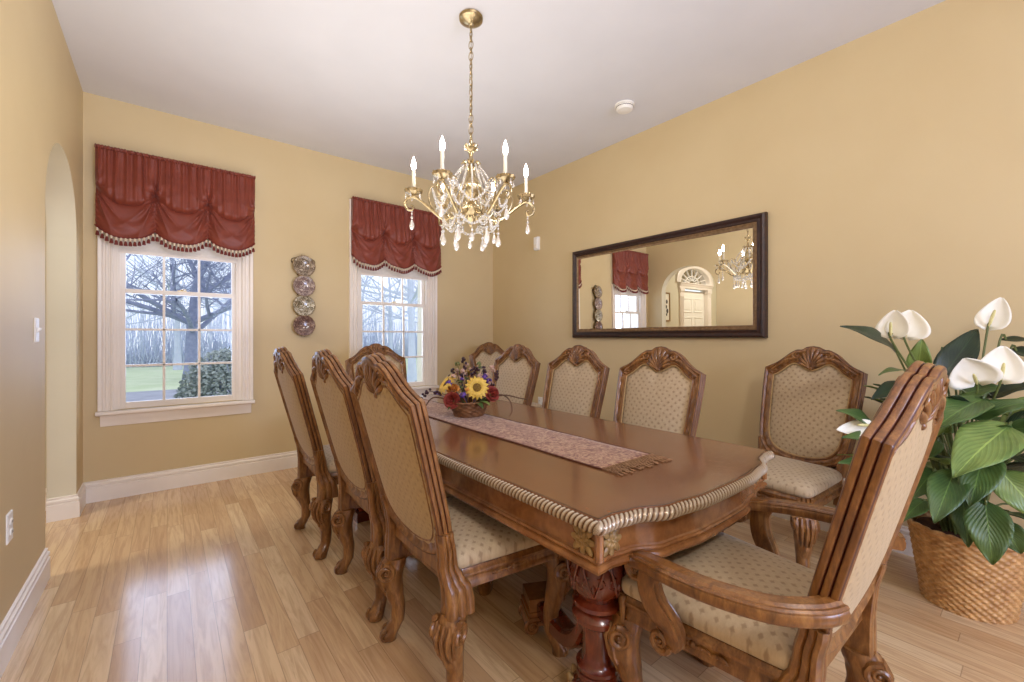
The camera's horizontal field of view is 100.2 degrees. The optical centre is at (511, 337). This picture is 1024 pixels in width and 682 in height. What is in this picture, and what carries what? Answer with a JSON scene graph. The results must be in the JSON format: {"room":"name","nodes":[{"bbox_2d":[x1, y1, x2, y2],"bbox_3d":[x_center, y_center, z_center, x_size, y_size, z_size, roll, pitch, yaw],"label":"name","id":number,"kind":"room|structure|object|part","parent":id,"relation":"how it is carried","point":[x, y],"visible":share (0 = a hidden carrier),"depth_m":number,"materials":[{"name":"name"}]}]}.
{"room":"dining room","nodes":[
{"label":"dining room","id":0,"kind":"room"},
{"bbox_2d":[0,0,82,624],"bbox_3d":[-1.110,-0.295,0.493,0.140,3.050,6.760,0,0,-39],"label":"wall","id":1,"kind":"structure","parent":0,"point":[41,92],"depth_m":2.04,"materials":[{"name":"paint"}]},
{"bbox_2d":[6,509,13,544],"bbox_3d":[-1.973,0.745,1.685,0.011,0.116,0.070,0,0,-39],"label":"wall outlet","id":2,"kind":"object","parent":1,"relation":"attached to","point":[9,517],"visible":1,"depth_m":1.67,"materials":[{"name":"white plastic"}]},
{"bbox_2d":[34,318,41,341],"bbox_3d":[-2.252,-0.035,2.038,0.018,0.116,0.070,0,0,-39],"label":"light switch","id":3,"kind":"object","parent":1,"relation":"attached to","point":[37,329],"visible":1,"depth_m":2.02,"materials":[{"name":"white plastic"}]},
{"bbox_3d":[-2.257,-0.035,2.034,0.006,0.116,0.070,0,0,-39],"label":"plate","id":4,"kind":"part","parent":3,"relation":"part of","materials":[{"name":"white plastic"}]},
{"bbox_2d":[0,450,913,678],"bbox_3d":[0.355,1.153,1.672,3.900,0.155,6.760,0,0,-39],"label":"baseboard","id":5,"kind":"structure","parent":1,"relation":"attached to","point":[70,506],"depth_m":3.20,"materials":[{"name":"white paint"}]},
{"bbox_2d":[126,389,228,401],"bbox_3d":[-13.212,1.722,10.033,24.000,0.015,3.800,0,0,-39],"label":"ground","id":6,"kind":"structure","parent":0,"point":[157,394],"depth_m":12.64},
{"bbox_2d":[45,92,492,487],"bbox_3d":[-3.301,-0.295,3.171,8.035,3.050,0.160,0,0,-39],"label":"wall","id":7,"kind":"structure","parent":0,"point":[302,195],"depth_m":3.94,"materials":[{"name":"paint"}]},
{"bbox_2d":[45,488,46,510],"bbox_3d":[-3.619,1.153,2.801,0.874,0.155,0.018,0,0,-39],"label":"baseboard","id":8,"kind":"structure","parent":7,"relation":"attached to","point":[45,488],"depth_m":3.04,"materials":[{"name":"white paint"}]},
{"bbox_2d":[95,229,254,426],"bbox_3d":[-2.753,-0.369,3.572,1.026,2.087,0.202,0,0,-39],"label":"window","id":9,"kind":"structure","parent":7,"relation":"in","point":[111,264],"depth_m":3.41,"materials":[{"name":"white paint"}]},
{"bbox_2d":[94,143,255,256],"bbox_3d":[-2.671,-1.060,3.470,1.031,0.744,0.103,0,0,-39],"label":"valance","id":10,"kind":"object","parent":9,"relation":"attached to","point":[139,196],"visible":1,"depth_m":3.41,"materials":[{"name":"red fabric"}]},
{"bbox_3d":[-2.747,0.574,3.565,1.026,0.032,0.182,0,0,-39],"label":"sill","id":11,"kind":"part","parent":9,"relation":"part of","materials":[{"name":"white paint"}]},
{"bbox_2d":[119,233,236,263],"bbox_3d":[-2.731,-0.967,3.545,0.780,0.631,0.022,0,0,-39],"label":"roller shade","id":12,"kind":"object","parent":9,"relation":"attached to","point":[154,248],"visible":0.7,"depth_m":3.51,"materials":[{"name":"fabric"}]},
{"bbox_3d":[-2.776,-0.826,3.602,0.782,0.955,0.033,0,0,-39],"label":"sash","id":13,"kind":"part","parent":9,"relation":"part of","materials":[{"name":"white paint"}]},
{"bbox_3d":[-2.754,0.087,3.575,0.782,0.939,0.033,0,0,-39],"label":"sash","id":14,"kind":"part","parent":9,"relation":"part of","materials":[{"name":"white paint"}]},
{"bbox_2d":[349,199,438,394],"bbox_3d":[-1.308,-0.369,4.735,1.026,2.087,0.202,0,0,-39],"label":"window","id":15,"kind":"structure","parent":7,"relation":"in","point":[428,289],"depth_m":4.84,"materials":[{"name":"white paint"}]},
{"bbox_3d":[-1.310,0.087,4.737,0.782,0.939,0.033,0,0,-39],"label":"sash","id":16,"kind":"part","parent":15,"relation":"part of","materials":[{"name":"white paint"}]},
{"bbox_2d":[360,260,426,280],"bbox_3d":[-1.286,-0.967,4.708,0.780,0.631,0.022,0,0,-39],"label":"roller shade","id":17,"kind":"object","parent":15,"relation":"attached to","point":[383,272],"visible":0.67,"depth_m":4.68,"materials":[{"name":"fabric"}]},
{"bbox_3d":[-1.332,-0.826,4.764,0.782,0.955,0.033,0,0,-39],"label":"sash","id":18,"kind":"part","parent":15,"relation":"part of","materials":[{"name":"white paint"}]},
{"bbox_2d":[351,196,441,276],"bbox_3d":[-1.210,-1.058,4.645,1.030,0.747,0.109,0,0,-39],"label":"valance","id":19,"kind":"object","parent":15,"relation":"attached to","point":[380,231],"visible":0.95,"depth_m":4.58,"materials":[{"name":"red fabric"}]},
{"bbox_3d":[-1.302,0.574,4.727,1.026,0.032,0.182,0,0,-39],"label":"sill","id":20,"kind":"part","parent":15,"relation":"part of","materials":[{"name":"white paint"}]},
{"bbox_3d":[-1.992,-0.400,4.093,0.217,0.780,0.037,0,0,-39],"label":"plate rack","id":21,"kind":"object","parent":7,"relation":"attached to","visible":0},
{"bbox_2d":[293,276,315,296],"bbox_3d":[-1.980,-0.490,4.078,0.204,0.204,0.035,0,0,-39],"label":"decorative plate","id":22,"kind":"object","parent":21,"relation":"attached to","point":[304,286],"visible":1,"depth_m":4.08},
{"bbox_2d":[293,315,315,335],"bbox_3d":[-1.980,-0.114,4.078,0.204,0.204,0.035,0,0,-39],"label":"decorative plate","id":23,"kind":"object","parent":21,"relation":"attached to","point":[302,325],"visible":1,"depth_m":4.08,"materials":[{"name":"glass"}]},
{"bbox_2d":[293,296,315,315],"bbox_3d":[-1.980,-0.302,4.078,0.204,0.204,0.035,0,0,-39],"label":"decorative plate","id":24,"kind":"object","parent":21,"relation":"attached to","point":[303,306],"visible":1,"depth_m":4.08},
{"bbox_2d":[293,255,315,275],"bbox_3d":[-1.980,-0.680,4.078,0.204,0.204,0.035,0,0,-39],"label":"decorative plate","id":25,"kind":"object","parent":21,"relation":"on","point":[303,265],"visible":1,"depth_m":4.08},
{"bbox_2d":[52,0,944,194],"bbox_3d":[-1.131,-1.860,0.476,8.035,0.080,7.080,0,0,-39],"label":"ceiling","id":26,"kind":"structure","parent":0,"point":[378,83],"depth_m":2.81,"materials":[{"name":"paint"}]},
{"bbox_2d":[404,8,534,250],"bbox_3d":[-0.233,-1.169,2.433,0.661,1.302,0.742,0,0,-39],"label":"chandelier","id":27,"kind":"object","parent":26,"relation":"hanging from","point":[471,188],"visible":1,"depth_m":2.39,"materials":[{"name":"gold metal"}]},
{"bbox_3d":[-0.547,-0.968,2.384,0.027,0.077,0.026,0,0,-39],"label":"bulb","id":28,"kind":"part","parent":27,"relation":"part of","materials":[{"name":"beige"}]},
{"bbox_3d":[-0.432,-0.755,2.402,0.343,0.196,0.016,0,0,-9],"label":"arm","id":29,"kind":"part","parent":27,"relation":"part of","materials":[{"name":"gold metal"}]},
{"bbox_3d":[-0.348,-0.968,2.136,0.027,0.077,0.026,0,0,-39],"label":"bulb","id":30,"kind":"part","parent":27,"relation":"part of","materials":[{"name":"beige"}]},
{"bbox_3d":[-0.359,-0.755,2.590,0.017,0.197,0.344,0,0,-39],"label":"arm","id":31,"kind":"part","parent":27,"relation":"part of","materials":[{"name":"gold metal"}]},
{"bbox_3d":[-0.306,-0.755,2.245,0.017,0.197,0.344,0,0,21],"label":"arm","id":32,"kind":"part","parent":27,"relation":"part of","materials":[{"name":"gold metal"}]},
{"bbox_3d":[-0.233,-1.033,2.433,0.116,0.129,0.111,0,0,-39],"label":"crown","id":33,"kind":"part","parent":27,"relation":"part of","materials":[{"name":"gold metal"}]},
{"bbox_3d":[-0.233,-1.434,2.433,0.025,0.671,0.025,0,0,-16],"label":"chain","id":34,"kind":"part","parent":27,"relation":"part of","materials":[{"name":"gold metal"}]},
{"bbox_3d":[-0.160,-0.755,2.620,0.017,0.197,0.344,0,0,21],"label":"arm","id":35,"kind":"part","parent":27,"relation":"part of","materials":[{"name":"gold metal"}]},
{"bbox_3d":[-0.107,-0.755,2.276,0.017,0.197,0.344,0,0,-39],"label":"arm","id":36,"kind":"part","parent":27,"relation":"part of","materials":[{"name":"gold metal"}]},
{"bbox_3d":[-0.034,-0.968,2.185,0.027,0.077,0.026,0,0,-39],"label":"bulb","id":37,"kind":"part","parent":27,"relation":"part of","materials":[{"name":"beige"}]},
{"bbox_3d":[-0.034,-0.755,2.464,0.343,0.196,0.016,0,0,-9],"label":"arm","id":38,"kind":"part","parent":27,"relation":"part of","materials":[{"name":"gold metal"}]},
{"bbox_3d":[0.081,-0.968,2.482,0.027,0.077,0.026,0,0,-39],"label":"bulb","id":39,"kind":"part","parent":27,"relation":"part of","materials":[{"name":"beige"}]},
{"bbox_2d":[615,100,634,113],"bbox_3d":[0.881,-1.795,3.354,0.150,0.050,0.150,0,0,-39],"label":"smoke detector","id":40,"kind":"object","parent":26,"relation":"attached to","point":[624,106],"visible":1,"depth_m":3.32,"materials":[{"name":"white plastic"}]},
{"bbox_2d":[0,467,1023,681],"bbox_3d":[-1.193,1.260,0.426,7.875,0.060,6.760,0,0,-39],"label":"floor","id":41,"kind":"structure","parent":0,"point":[216,581],"depth_m":1.92,"materials":[{"name":"brown wood"}]},
{"bbox_2d":[273,346,337,559],"bbox_3d":[-1.074,0.641,2.692,0.734,1.178,0.639,0,0,-39],"label":"dining chair","id":42,"kind":"object","parent":41,"relation":"on","point":[315,458],"visible":0.74,"depth_m":2.40,"materials":[{"name":"brown wood"}]},
{"bbox_3d":[-1.279,0.432,2.527,0.153,0.584,0.467,0,0,-39],"label":"panel","id":43,"kind":"part","parent":42,"relation":"part of","materials":[{"name":"beige fabric"}]},
{"bbox_3d":[-1.358,1.062,2.765,0.123,0.336,0.114,0,0,-13],"label":"leg","id":44,"kind":"part","parent":42,"relation":"part of","materials":[{"name":"brown wood"}]},
{"bbox_3d":[-1.063,1.062,2.398,0.114,0.336,0.124,0,0,23],"label":"leg","id":45,"kind":"part","parent":42,"relation":"part of","materials":[{"name":"brown wood"}]},
{"bbox_3d":[-1.005,0.818,2.747,0.492,0.088,0.570,0,0,-39],"label":"seat rail","id":46,"kind":"part","parent":42,"relation":"part of","materials":[{"name":"brown wood"}]},
{"bbox_2d":[323,444,336,472],"bbox_3d":[-1.002,0.733,2.749,0.486,0.090,0.555,0,0,-39],"label":"seat cushion","id":47,"kind":"object","parent":42,"relation":"on","point":[329,466],"depth_m":2.45,"materials":[{"name":"beige fabric"}]},
{"bbox_2d":[345,343,406,381],"bbox_3d":[-1.028,0.641,3.615,0.788,1.178,0.734,0,0,-39],"label":"armchair","id":48,"kind":"object","parent":41,"relation":"on","point":[399,361],"visible":0.23,"depth_m":3.84,"materials":[{"name":"brown wood"}]},
{"bbox_2d":[354,355,399,371],"bbox_3d":[-1.180,0.432,3.803,0.429,0.542,0.143,0,0,-39],"label":"cushion","id":49,"kind":"object","parent":48,"relation":"on","point":[395,359],"depth_m":3.92,"materials":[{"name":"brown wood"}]},
{"bbox_2d":[310,349,451,621],"bbox_3d":[-0.601,0.641,2.173,0.734,1.178,0.639,0,0,-39],"label":"dining chair","id":50,"kind":"object","parent":41,"relation":"on","point":[331,384],"visible":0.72,"depth_m":1.91,"materials":[{"name":"brown wood"}]},
{"bbox_3d":[-0.806,0.432,2.008,0.153,0.584,0.467,0,0,-39],"label":"panel","id":51,"kind":"part","parent":50,"relation":"part of","materials":[{"name":"beige fabric"}]},
{"bbox_3d":[-0.886,1.062,2.247,0.123,0.336,0.114,0,0,-13],"label":"leg","id":52,"kind":"part","parent":50,"relation":"part of","materials":[{"name":"brown wood"}]},
{"bbox_3d":[-0.781,0.476,2.029,0.273,0.848,0.542,0,0,-39],"label":"frame","id":53,"kind":"part","parent":50,"relation":"part of","materials":[{"name":"brown wood"}]},
{"bbox_3d":[-0.591,1.062,1.880,0.114,0.336,0.124,0,0,23],"label":"leg","id":54,"kind":"part","parent":50,"relation":"part of","materials":[{"name":"brown wood"}]},
{"bbox_3d":[-0.532,0.818,2.229,0.492,0.088,0.570,0,0,-39],"label":"seat rail","id":55,"kind":"part","parent":50,"relation":"part of","materials":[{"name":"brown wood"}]},
{"bbox_2d":[350,353,571,681],"bbox_3d":[-0.210,0.641,1.679,0.734,1.178,0.639,0,0,-39],"label":"dining chair","id":56,"kind":"object","parent":41,"relation":"on","point":[467,548],"visible":0.93,"depth_m":1.47,"materials":[{"name":"brown wood"}]},
{"bbox_3d":[-0.494,1.062,1.753,0.123,0.336,0.114,0,0,-13],"label":"leg","id":57,"kind":"part","parent":56,"relation":"part of","materials":[{"name":"brown wood"}]},
{"bbox_3d":[-0.415,0.432,1.514,0.153,0.584,0.467,0,0,-39],"label":"panel","id":58,"kind":"part","parent":56,"relation":"part of","materials":[{"name":"beige fabric"}]},
{"bbox_3d":[-0.390,0.476,1.535,0.273,0.848,0.542,0,0,-39],"label":"frame","id":59,"kind":"part","parent":56,"relation":"part of","materials":[{"name":"brown wood"}]},
{"bbox_3d":[-0.200,1.062,1.386,0.114,0.336,0.124,0,0,23],"label":"leg","id":60,"kind":"part","parent":56,"relation":"part of","materials":[{"name":"brown wood"}]},
{"bbox_3d":[-0.141,0.818,1.735,0.492,0.088,0.570,0,0,-39],"label":"seat rail","id":61,"kind":"part","parent":56,"relation":"part of","materials":[{"name":"brown wood"}]},
{"bbox_3d":[-0.133,1.036,2.073,0.121,0.388,0.122,0,0,-39],"label":"leg","id":62,"kind":"part","parent":56,"relation":"part of","materials":[{"name":"brown wood"}]},
{"bbox_2d":[446,496,539,568],"bbox_3d":[-0.139,0.733,1.737,0.486,0.090,0.555,0,0,-39],"label":"seat cushion","id":63,"kind":"object","parent":56,"relation":"on","point":[482,541],"depth_m":1.53,"materials":[{"name":"beige fabric"}]},
{"bbox_3d":[0.191,1.036,1.671,0.120,0.388,0.122,0,0,-39],"label":"leg","id":64,"kind":"part","parent":56,"relation":"part of","materials":[{"name":"brown wood"}]},
{"bbox_2d":[469,342,541,407],"bbox_3d":[-0.065,0.641,4.673,0.639,1.178,0.734,0,0,-39],"label":"dining chair","id":65,"kind":"object","parent":41,"relation":"on","point":[486,353],"visible":0.27,"depth_m":4.83,"materials":[{"name":"brown wood"}]},
{"bbox_3d":[-0.209,0.476,4.853,0.542,0.848,0.273,0,0,-39],"label":"frame","id":66,"kind":"part","parent":65,"relation":"part of","materials":[{"name":"brown wood"}]},
{"bbox_2d":[476,352,500,395],"bbox_3d":[-0.216,0.432,4.861,0.429,0.542,0.143,0,0,-39],"label":"cushion","id":67,"kind":"object","parent":65,"relation":"on","point":[486,359],"depth_m":4.83,"materials":[{"name":"beige fabric"}]},
{"bbox_2d":[531,402,541,407],"bbox_3d":[-0.007,0.733,4.602,0.555,0.090,0.486,0,0,-39],"label":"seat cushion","id":68,"kind":"object","parent":65,"relation":"on","point":[533,404],"depth_m":4.56,"materials":[{"name":"beige fabric"}]},
{"bbox_2d":[490,344,540,405],"bbox_3d":[-0.201,0.641,3.352,0.734,1.178,0.639,0,0,-39],"label":"dining chair","id":69,"kind":"object","parent":41,"relation":"on","point":[518,368],"visible":0.34,"depth_m":3.46,"materials":[{"name":"beige fabric"}]},
{"bbox_2d":[496,357,530,403],"bbox_3d":[-0.013,0.432,3.504,0.143,0.542,0.429,0,0,-39],"label":"cushion","id":70,"kind":"object","parent":69,"relation":"on","point":[514,375],"depth_m":3.47,"materials":[{"name":"beige fabric"}]},
{"bbox_2d":[353,393,774,681],"bbox_3d":[-0.105,0.851,2.384,1.137,0.758,2.612,0,0,-39],"label":"dining table","id":71,"kind":"object","parent":41,"relation":"on","point":[593,518],"visible":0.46,"depth_m":1.40,"materials":[{"name":"brown wood"}]},
{"bbox_2d":[423,399,671,475],"bbox_3d":[-0.211,0.467,2.428,0.320,0.010,2.265,0,0,-39],"label":"table runner","id":72,"kind":"object","parent":71,"relation":"on","point":[593,453],"visible":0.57,"depth_m":1.89,"materials":[{"name":"pink fabric"}]},
{"bbox_2d":[421,357,527,417],"bbox_3d":[-0.219,0.292,2.554,0.588,0.351,0.341,0,0,-39],"label":"flower basket","id":73,"kind":"object","parent":72,"relation":"on","point":[462,406],"visible":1,"depth_m":2.50,"materials":[{"name":"wicker"}]},
{"bbox_2d":[451,397,490,417],"bbox_3d":[-0.258,0.420,2.572,0.266,0.096,0.231,0,0,-39],"label":"basket","id":74,"kind":"object","parent":73,"relation":"on","point":[467,407],"depth_m":2.49,"materials":[{"name":"wicker"}]},
{"bbox_3d":[0.201,1.042,1.600,0.087,0.229,0.413,0,0,-19],"label":"scroll leg","id":75,"kind":"part","parent":71,"relation":"part of","materials":[{"name":"brown wood"}]},
{"bbox_2d":[542,345,609,418],"bbox_3d":[0.221,0.641,2.829,0.734,1.178,0.639,0,0,-39],"label":"dining chair","id":76,"kind":"object","parent":41,"relation":"on","point":[576,380],"visible":0.42,"depth_m":2.95,"materials":[{"name":"beige fabric"}]},
{"bbox_2d":[548,360,597,415],"bbox_3d":[0.409,0.432,2.980,0.143,0.542,0.429,0,0,-39],"label":"cushion","id":77,"kind":"object","parent":76,"relation":"on","point":[572,384],"depth_m":2.96,"materials":[{"name":"beige fabric"}]},
{"bbox_2d":[613,346,705,436],"bbox_3d":[0.628,0.641,2.322,0.734,1.178,0.639,0,0,-39],"label":"dining chair","id":78,"kind":"object","parent":41,"relation":"on","point":[660,389],"visible":0.41,"depth_m":2.45,"materials":[{"name":"beige fabric"}]},
{"bbox_2d":[622,365,690,433],"bbox_3d":[0.816,0.432,2.474,0.143,0.542,0.429,0,0,-39],"label":"cushion","id":79,"kind":"object","parent":78,"relation":"on","point":[658,397],"depth_m":2.45,"materials":[{"name":"beige fabric"}]},
{"bbox_2d":[603,360,949,681],"bbox_3d":[0.726,0.641,1.230,0.788,1.178,0.734,0,0,-38],"label":"armchair","id":80,"kind":"object","parent":41,"relation":"on","point":[749,612],"visible":0.95,"depth_m":1.04,"materials":[{"name":"brown wood"}]},
{"bbox_3d":[0.334,1.036,1.315,0.122,0.388,0.121,0,0,-38],"label":"leg","id":81,"kind":"part","parent":80,"relation":"part of","materials":[{"name":"brown wood"}]},
{"bbox_3d":[0.672,0.818,1.300,0.570,0.088,0.492,0,0,-38],"label":"seat rail","id":82,"kind":"part","parent":80,"relation":"part of","materials":[{"name":"brown wood"}]},
{"bbox_3d":[0.743,1.036,1.630,0.122,0.388,0.120,0,0,-38],"label":"leg","id":83,"kind":"part","parent":80,"relation":"part of","materials":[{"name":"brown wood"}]},
{"bbox_2d":[621,532,814,669],"bbox_3d":[0.670,0.733,1.302,0.555,0.090,0.486,0,0,-38],"label":"seat cushion","id":84,"kind":"object","parent":80,"relation":"on","point":[723,557],"depth_m":1.19,"materials":[{"name":"beige fabric"}]},
{"bbox_3d":[0.478,0.611,1.024,0.147,0.133,0.512,0,0,-44],"label":"arm","id":85,"kind":"part","parent":80,"relation":"part of","materials":[{"name":"brown wood"}]},
{"bbox_3d":[0.989,0.611,1.417,0.147,0.133,0.512,0,0,-31],"label":"arm","id":86,"kind":"part","parent":80,"relation":"part of","materials":[{"name":"brown wood"}]},
{"bbox_3d":[0.867,0.476,1.047,0.542,0.848,0.273,0,0,-38],"label":"frame","id":87,"kind":"part","parent":80,"relation":"part of","materials":[{"name":"brown wood"}]},
{"bbox_3d":[1.026,1.062,1.236,0.124,0.336,0.124,0,0,-38],"label":"leg","id":88,"kind":"part","parent":80,"relation":"part of","materials":[{"name":"brown wood"}]},
{"bbox_3d":[0.887,0.432,1.021,0.467,0.584,0.153,0,0,-38],"label":"panel","id":89,"kind":"part","parent":80,"relation":"part of","materials":[{"name":"beige fabric"}]},
{"bbox_2d":[757,346,867,567],"bbox_3d":[1.546,0.641,2.433,0.734,1.178,0.639,0,0,-30],"label":"dining chair","id":90,"kind":"object","parent":41,"relation":"on","point":[803,391],"visible":0.63,"depth_m":2.44,"materials":[{"name":"beige fabric"}]},
{"bbox_3d":[1.469,0.818,2.389,0.492,0.088,0.570,0,0,-30],"label":"seat rail","id":91,"kind":"part","parent":90,"relation":"part of","materials":[{"name":"brown wood"}]},
{"bbox_2d":[763,455,841,497],"bbox_3d":[1.467,0.733,2.387,0.486,0.090,0.555,0,0,-30],"label":"seat cushion","id":92,"kind":"object","parent":90,"relation":"on","point":[788,476],"depth_m":2.20,"materials":[{"name":"beige fabric"}]},
{"bbox_3d":[1.408,1.036,2.056,0.121,0.388,0.122,0,0,-30],"label":"leg","id":93,"kind":"part","parent":90,"relation":"part of","materials":[{"name":"brown wood"}]},
{"bbox_2d":[770,364,850,456],"bbox_3d":[1.756,0.432,2.553,0.143,0.542,0.429,0,0,-30],"label":"cushion","id":94,"kind":"object","parent":90,"relation":"on","point":[805,399],"depth_m":2.52,"materials":[{"name":"beige fabric"}]},
{"bbox_2d":[907,511,1023,624],"bbox_3d":[2.100,1.047,1.984,0.425,0.365,0.433,0,0,-26],"label":"wicker planter","id":95,"kind":"object","parent":41,"relation":"on","point":[953,576],"visible":0.76,"depth_m":1.86,"materials":[{"name":"wicker"}]},
{"bbox_2d":[836,297,1023,564],"bbox_3d":[1.958,0.491,1.953,1.049,1.359,0.768,0,0,-8],"label":"potted plant","id":96,"kind":"object","parent":95,"relation":"in","point":[958,485],"visible":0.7,"depth_m":1.79,"materials":[{"name":"green plant"}]},
{"bbox_3d":[1.887,0.438,1.981,0.235,0.925,0.187,0,0,-39],"label":"flower stem","id":97,"kind":"part","parent":96,"relation":"part of","materials":[{"name":"green plant"}]},
{"bbox_3d":[1.915,0.440,1.969,0.216,0.920,0.150,0,0,-39],"label":"flower stem","id":98,"kind":"part","parent":96,"relation":"part of","materials":[{"name":"green plant"}]},
{"bbox_3d":[1.819,0.647,1.962,0.387,0.508,0.010,0,0,-4],"label":"flower stem","id":99,"kind":"part","parent":96,"relation":"part of","materials":[{"name":"green plant"}]},
{"bbox_3d":[2.050,0.524,1.994,0.077,0.753,0.009,0,0,11],"label":"flower stem","id":100,"kind":"part","parent":96,"relation":"part of","materials":[{"name":"green plant"}]},
{"bbox_3d":[2.044,0.542,1.900,0.016,0.718,0.143,0,0,36],"label":"flower stem","id":101,"kind":"part","parent":96,"relation":"part of","materials":[{"name":"green plant"}]},
{"bbox_3d":[2.178,0.416,1.994,0.114,0.969,0.010,0,0,-7],"label":"flower stem","id":102,"kind":"part","parent":96,"relation":"part of","materials":[{"name":"green plant"}]},
{"bbox_3d":[2.083,0.533,1.883,0.010,0.734,0.147,0,0,9],"label":"flower stem","id":103,"kind":"part","parent":96,"relation":"part of","materials":[{"name":"green plant"}]},
{"bbox_2d":[493,0,1023,528],"bbox_3d":[1.986,-0.295,2.883,0.160,3.050,6.920,0,0,-39],"label":"wall","id":104,"kind":"structure","parent":0,"point":[885,165],"depth_m":2.72,"materials":[{"name":"paint"}]},
{"bbox_2d":[534,237,539,250],"bbox_3d":[0.275,-1.060,4.843,0.047,0.150,0.068,0,0,-39],"label":"sensor","id":105,"kind":"object","parent":104,"relation":"attached to","point":[536,239],"visible":1,"depth_m":4.82,"materials":[{"name":"white plastic"}]},
{"bbox_2d":[572,212,767,337],"bbox_3d":[1.200,-0.435,3.690,0.052,0.878,1.821,0,0,-39],"label":"wall mirror","id":106,"kind":"object","parent":104,"relation":"attached to","point":[710,280],"visible":1,"depth_m":3.49,"materials":[{"name":"brown wood"}]},
{"label":"outside","id":107,"kind":"structure","parent":0,"visible":0},
{"bbox_2d":[126,358,416,391],"bbox_3d":[-12.115,1.830,15.049,140.000,0.200,29.360,0,0,-39],"label":"ground","id":108,"kind":"structure","parent":107,"point":[138,379],"depth_m":18.03,"materials":[{"name":"green plant"}]},
{"bbox_2d":[126,258,190,324],"bbox_3d":[-21.698,-2.786,22.517,8.203,9.040,8.358,0,0,-7],"label":"bare tree","id":109,"kind":"object","parent":108,"relation":"on","point":[129,279],"visible":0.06,"depth_m":23.16,"materials":[{"name":"grey plant"}]},
{"bbox_2d":[126,254,230,369],"bbox_3d":[-17.906,-3.773,22.744,9.762,11.019,9.797,0,0,-17],"label":"bare tree","id":110,"kind":"object","parent":108,"relation":"on","point":[177,358],"visible":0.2,"depth_m":22.76,"materials":[{"name":"grey plant"}]},
{"bbox_2d":[126,254,231,379],"bbox_3d":[-12.888,-2.733,17.681,11.990,8.965,12.550,0,0,2],"label":"bare tree","id":111,"kind":"object","parent":108,"relation":"on","point":[191,314],"visible":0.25,"depth_m":17.05,"materials":[{"name":"grey plant"}]},
{"bbox_2d":[147,256,231,346],"bbox_3d":[-16.755,-3.447,24.928,12.375,10.357,9.292,0,0,-4],"label":"bare tree","id":112,"kind":"object","parent":108,"relation":"on","point":[225,300],"visible":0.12,"depth_m":25.01,"materials":[{"name":"grey plant"}]},
{"bbox_2d":[173,347,231,397],"bbox_3d":[-5.625,0.963,8.824,2.126,1.582,1.814,0,0,-34],"label":"evergreen shrub","id":113,"kind":"object","parent":108,"relation":"on","point":[215,382],"visible":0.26,"depth_m":8.18,"materials":[{"name":"green plant"}]},
{"bbox_2d":[126,270,416,367],"bbox_3d":[-13.244,-1.260,32.344,49.058,6.015,1.987,0,0,-39],"label":"brush","id":114,"kind":"object","parent":108,"relation":"on","point":[143,357],"visible":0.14,"depth_m":26.19,"materials":[{"name":"grey plant"}]},
{"bbox_2d":[181,263,369,302],"bbox_3d":[-14.510,-3.455,26.122,9.419,10.381,9.597,0,0,20],"label":"bare tree","id":115,"kind":"object","parent":108,"relation":"on","point":[228,263],"visible":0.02,"depth_m":24.16,"materials":[{"name":"grey plant"}]},
{"bbox_2d":[361,276,405,347],"bbox_3d":[-11.154,-2.359,29.242,7.340,8.181,9.775,0,0,22],"label":"bare tree","id":116,"kind":"object","parent":108,"relation":"on","point":[363,293],"visible":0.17,"depth_m":29.35,"materials":[{"name":"grey plant"}]},
{"bbox_2d":[361,275,416,349],"bbox_3d":[-9.887,-4.178,32.090,10.732,11.828,10.935,0,0,-7],"label":"bare tree","id":117,"kind":"object","parent":108,"relation":"on","point":[390,338],"visible":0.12,"depth_m":32.25,"materials":[{"name":"grey plant"}]},
{"bbox_2d":[361,275,417,381],"bbox_3d":[-4.630,-2.969,14.787,8.435,9.402,11.234,0,0,-9],"label":"bare tree","id":118,"kind":"object","parent":108,"relation":"on","point":[411,296],"visible":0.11,"depth_m":15.01,"materials":[{"name":"grey plant"}]},
{"bbox_2d":[361,277,417,322],"bbox_3d":[-3.171,-2.638,19.099,7.934,8.744,8.084,0,0,14],"label":"bare tree","id":119,"kind":"object","parent":108,"relation":"on","point":[371,306],"visible":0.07,"depth_m":17.89,"materials":[{"name":"grey plant"}]},
{"bbox_2d":[362,278,417,303],"bbox_3d":[-4.446,-3.624,22.520,9.497,10.720,9.531,0,0,-26],"label":"bare tree","id":120,"kind":"object","parent":108,"relation":"on","point":[396,278],"visible":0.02,"depth_m":22.88,"materials":[{"name":"grey plant"}]},
{"bbox_2d":[417,280,421,380],"bbox_3d":[-1.379,0.080,6.721,0.300,3.300,0.300,0,0,-39],"label":"porch column","id":121,"kind":"structure","parent":108,"relation":"on","point":[419,310],"depth_m":6.63,"materials":[{"name":"white plastic"}]}
]}

